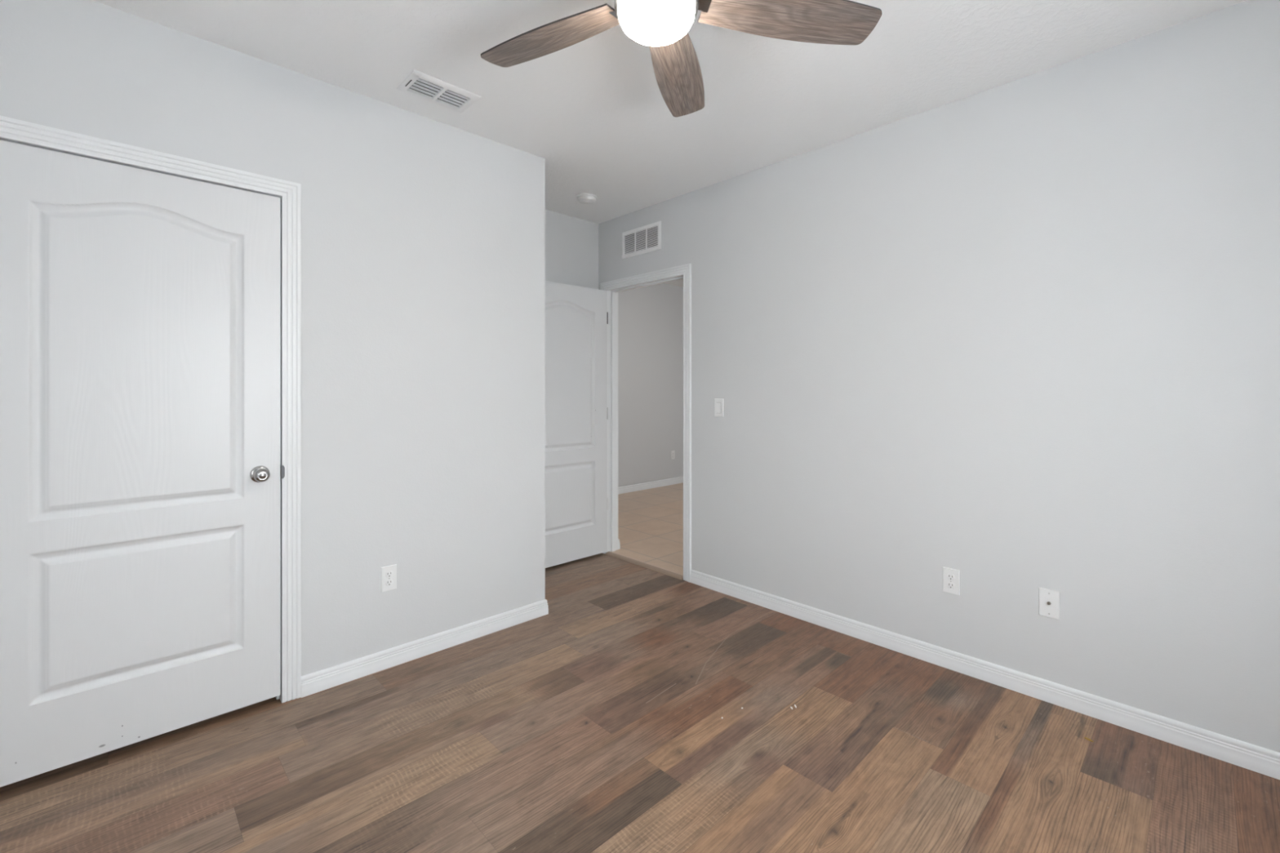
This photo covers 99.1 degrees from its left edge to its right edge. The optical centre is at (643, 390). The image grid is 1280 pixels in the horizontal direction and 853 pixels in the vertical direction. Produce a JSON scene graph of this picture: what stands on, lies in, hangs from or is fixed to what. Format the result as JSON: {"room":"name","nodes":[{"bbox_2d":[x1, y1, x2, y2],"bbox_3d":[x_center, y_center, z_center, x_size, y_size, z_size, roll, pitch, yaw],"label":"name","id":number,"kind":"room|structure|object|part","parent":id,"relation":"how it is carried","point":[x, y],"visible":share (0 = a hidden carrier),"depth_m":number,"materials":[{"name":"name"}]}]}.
{"room":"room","nodes":[
{"label":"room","id":0,"kind":"room"},
{"bbox_2d":[0,0,545,675],"bbox_3d":[-1.612,-0.021,2.181,2.814,2.601,0.115,0,0,-44],"label":"wall","id":1,"kind":"structure","parent":0,"point":[423,238],"depth_m":2.49,"materials":[{"name":"grey paint"}]},
{"bbox_2d":[0,139,280,786],"bbox_3d":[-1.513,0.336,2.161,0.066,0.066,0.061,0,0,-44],"label":"door","id":2,"kind":"structure","parent":1,"relation":"in","point":[140,308],"depth_m":1.92,"materials":[{"name":"white wood"}]},
{"bbox_3d":[-1.506,0.336,2.155,0.054,0.054,0.042,0,0,-44],"label":"knob","id":3,"kind":"part","parent":2,"relation":"part of","materials":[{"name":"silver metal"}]},
{"bbox_2d":[0,115,301,702],"bbox_3d":[-1.805,0.211,1.983,0.947,2.136,0.132,0,0,-44],"label":"door frame","id":4,"kind":"structure","parent":1,"relation":"attached to","point":[11,129],"depth_m":2.23,"materials":[{"name":"white wood"}]},
{"bbox_2d":[280,465,284,478],"bbox_3d":[-1.468,0.334,2.226,0.014,0.055,0.002,0,0,-44],"label":"strike plate","id":5,"kind":"object","parent":1,"relation":"attached to","point":[282,468],"visible":1,"depth_m":2.22,"materials":[{"name":"metal"}]},
{"bbox_2d":[381,564,396,591],"bbox_3d":[-1.173,0.869,2.520,0.070,0.114,0.008,0,0,-44],"label":"wall outlet","id":6,"kind":"object","parent":1,"relation":"attached to","point":[388,573],"visible":1,"depth_m":2.52,"materials":[{"name":"white plastic"}]},
{"bbox_2d":[385,578,393,586],"bbox_3d":[-1.171,0.889,2.518,0.034,0.028,0.002,0,0,-44],"label":"receptacle","id":7,"kind":"object","parent":6,"relation":"attached to","point":[388,582],"depth_m":2.52,"materials":[{"name":"white plastic"}]},
{"bbox_2d":[385,570,393,577],"bbox_3d":[-1.171,0.850,2.518,0.034,0.028,0.002,0,0,-44],"label":"receptacle","id":8,"kind":"object","parent":6,"relation":"attached to","point":[388,574],"depth_m":2.52,"materials":[{"name":"white plastic"}]},
{"bbox_2d":[301,599,548,697],"bbox_3d":[-1.236,1.237,2.956,1.224,0.084,0.734,0,0,-44],"label":"baseboard","id":9,"kind":"structure","parent":1,"relation":"attached to","point":[329,677],"depth_m":2.59,"materials":[{"name":"white wood"}]},
{"bbox_2d":[545,209,598,288],"bbox_3d":[-1.723,-0.021,3.095,3.925,2.601,0.115,0,0,-44],"label":"wall","id":10,"kind":"structure","parent":0,"point":[571,243],"depth_m":4.16,"materials":[{"name":"grey paint"}]},
{"bbox_2d":[617,538,620,549],"bbox_3d":[-0.425,1.227,4.294,0.438,0.084,0.241,0,0,-44],"label":"baseboard","id":11,"kind":"structure","parent":10,"relation":"attached to","point":[619,543],"depth_m":4.35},
{"bbox_2d":[0,483,1279,852],"bbox_3d":[0.796,1.299,3.587,8.270,0.060,5.948,0,0,-44],"label":"floor","id":12,"kind":"structure","parent":0,"point":[593,723],"depth_m":1.88,"materials":[{"name":"wood"}]},
{"bbox_2d":[604,551,683,580],"bbox_3d":[-0.002,1.272,3.974,0.046,0.015,0.800,0,0,-44],"label":"threshold strip","id":13,"kind":"object","parent":12,"relation":"on","point":[673,575],"visible":0.88,"depth_m":3.94,"materials":[{"name":"brown wood"}]},
{"bbox_2d":[617,283,683,487],"bbox_3d":[-0.603,-0.066,6.451,6.300,2.690,0.115,0,0,-44],"label":"wall","id":14,"kind":"structure","parent":0,"point":[651,317],"depth_m":7.04,"materials":[{"name":"paint"}]},
{"bbox_2d":[617,476,683,494],"bbox_3d":[-0.558,1.227,6.405,6.300,0.084,0.014,0,0,-44],"label":"baseboard","id":15,"kind":"structure","parent":14,"relation":"attached to","point":[640,486],"depth_m":7.02,"materials":[{"name":"white wood"}]},
{"bbox_2d":[671,450,675,459],"bbox_3d":[0.403,0.874,7.338,0.070,0.114,0.008,0,0,-44],"label":"wall outlet","id":16,"kind":"object","parent":14,"relation":"attached to","point":[673,452],"visible":1,"depth_m":7.33,"materials":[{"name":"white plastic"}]},
{"bbox_2d":[91,0,1247,223],"bbox_3d":[-0.259,-1.372,1.498,4.040,0.100,4.445,0,0,-44],"label":"ceiling","id":17,"kind":"structure","parent":0,"point":[598,116],"depth_m":2.25,"materials":[{"name":"white paint"}]},
{"bbox_2d":[396,69,481,113],"bbox_3d":[-0.905,-1.316,2.424,0.300,0.012,0.196,0,0,-44],"label":"ceiling vent","id":18,"kind":"object","parent":17,"relation":"in","point":[418,84],"visible":1,"depth_m":2.41,"materials":[{"name":"white metal"}]},
{"bbox_2d":[576,193,596,204],"bbox_3d":[-0.386,-1.302,3.730,0.140,0.039,0.140,0,0,-44],"label":"smoke detector","id":19,"kind":"object","parent":17,"relation":"attached to","point":[584,198],"visible":1,"depth_m":3.69,"materials":[{"name":"white plastic"}]},
{"bbox_2d":[480,0,881,117],"bbox_3d":[0.023,-1.166,1.510,1.255,0.312,1.248,0,0,-44],"label":"ceiling fan","id":20,"kind":"object","parent":17,"relation":"hanging from","point":[664,26],"visible":1,"depth_m":1.64,"materials":[{"name":"brown wood"}]},
{"bbox_3d":[-0.295,-1.109,1.723,0.501,0.006,0.157,0,12,29],"label":"blade","id":21,"kind":"part","parent":20,"relation":"part of","materials":[{"name":"brown wood"}]},
{"bbox_3d":[-0.089,-1.110,1.608,0.105,0.010,0.060,0,12,29],"label":"blade arm","id":22,"kind":"part","parent":20,"relation":"part of","materials":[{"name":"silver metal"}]},
{"bbox_3d":[0.127,-1.109,1.929,0.157,0.006,0.527,-12,-3,13],"label":"blade","id":23,"kind":"part","parent":20,"relation":"part of","materials":[{"name":"brown wood"}]},
{"bbox_3d":[0.190,-1.110,1.571,0.114,0.010,0.060,0,-12,-11],"label":"blade arm","id":24,"kind":"part","parent":20,"relation":"part of","materials":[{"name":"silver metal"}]},
{"bbox_3d":[0.440,-1.109,1.620,0.542,0.006,0.157,0,-12,-11],"label":"blade","id":25,"kind":"part","parent":20,"relation":"part of","materials":[{"name":"brown wood"}]},
{"bbox_2d":[665,279,683,287],"bbox_3d":[0.966,-1.461,4.828,6.530,0.100,4.630,0,0,-44],"label":"ceiling","id":26,"kind":"structure","parent":0,"point":[680,282],"depth_m":7.23,"materials":[{"name":"white paint"}]},
{"bbox_2d":[598,0,1279,752],"bbox_3d":[1.192,-0.021,2.821,0.115,2.601,4.330,0,0,-44],"label":"wall","id":27,"kind":"structure","parent":0,"point":[1020,336],"depth_m":2.29,"materials":[{"name":"grey paint"}]},
{"bbox_2d":[545,280,608,568],"bbox_3d":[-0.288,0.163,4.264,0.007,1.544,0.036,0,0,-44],"label":"door","id":28,"kind":"structure","parent":27,"relation":"in","point":[576,317],"depth_m":4.04,"materials":[{"name":"wood"}]},
{"bbox_2d":[622,221,661,258],"bbox_3d":[-0.017,-1.092,3.983,0.008,0.197,0.405,0,0,-44],"label":"air vent","id":29,"kind":"object","parent":27,"relation":"in","point":[646,238],"visible":1,"depth_m":3.97,"materials":[{"name":"white metal"}]},
{"bbox_2d":[600,263,691,582],"bbox_3d":[0.033,0.218,4.008,0.132,2.122,0.934,0,0,-44],"label":"door frame","id":30,"kind":"structure","parent":27,"relation":"attached to","point":[685,270],"depth_m":4.01,"materials":[{"name":"white wood"}]},
{"bbox_2d":[714,398,724,417],"bbox_3d":[0.480,0.113,3.466,0.012,0.114,0.070,0,0,-44],"label":"light switch","id":31,"kind":"object","parent":27,"relation":"attached to","point":[718,403],"visible":1,"depth_m":3.46,"materials":[{"name":"white plastic"}]},
{"bbox_2d":[942,566,959,595],"bbox_3d":[1.413,0.877,2.504,0.008,0.114,0.070,0,0,-44],"label":"wall outlet","id":32,"kind":"object","parent":27,"relation":"attached to","point":[951,577],"visible":1,"depth_m":2.50,"materials":[{"name":"white plastic"}]},
{"bbox_2d":[946,582,955,589],"bbox_3d":[1.411,0.896,2.502,0.002,0.028,0.034,0,0,-44],"label":"receptacle","id":33,"kind":"object","parent":32,"relation":"attached to","point":[950,585],"depth_m":2.50,"materials":[{"name":"white plastic"}]},
{"bbox_2d":[946,573,955,580],"bbox_3d":[1.411,0.857,2.502,0.002,0.028,0.034,0,0,-44],"label":"receptacle","id":34,"kind":"object","parent":32,"relation":"attached to","point":[950,576],"depth_m":2.50,"materials":[{"name":"white plastic"}]},
{"bbox_2d":[690,569,1279,779],"bbox_3d":[1.440,1.237,2.471,0.014,0.084,3.224,0,0,-44],"label":"baseboard","id":35,"kind":"structure","parent":27,"relation":"attached to","point":[1256,758],"depth_m":2.27,"materials":[{"name":"white wood"}]},
{"bbox_2d":[1039,586,1059,619],"bbox_3d":[1.664,0.877,2.237,0.017,0.114,0.070,0,0,-44],"label":"cable jack plate","id":36,"kind":"object","parent":27,"relation":"attached to","point":[1049,599],"visible":1,"depth_m":2.24,"materials":[{"name":"white plastic"}]}
]}

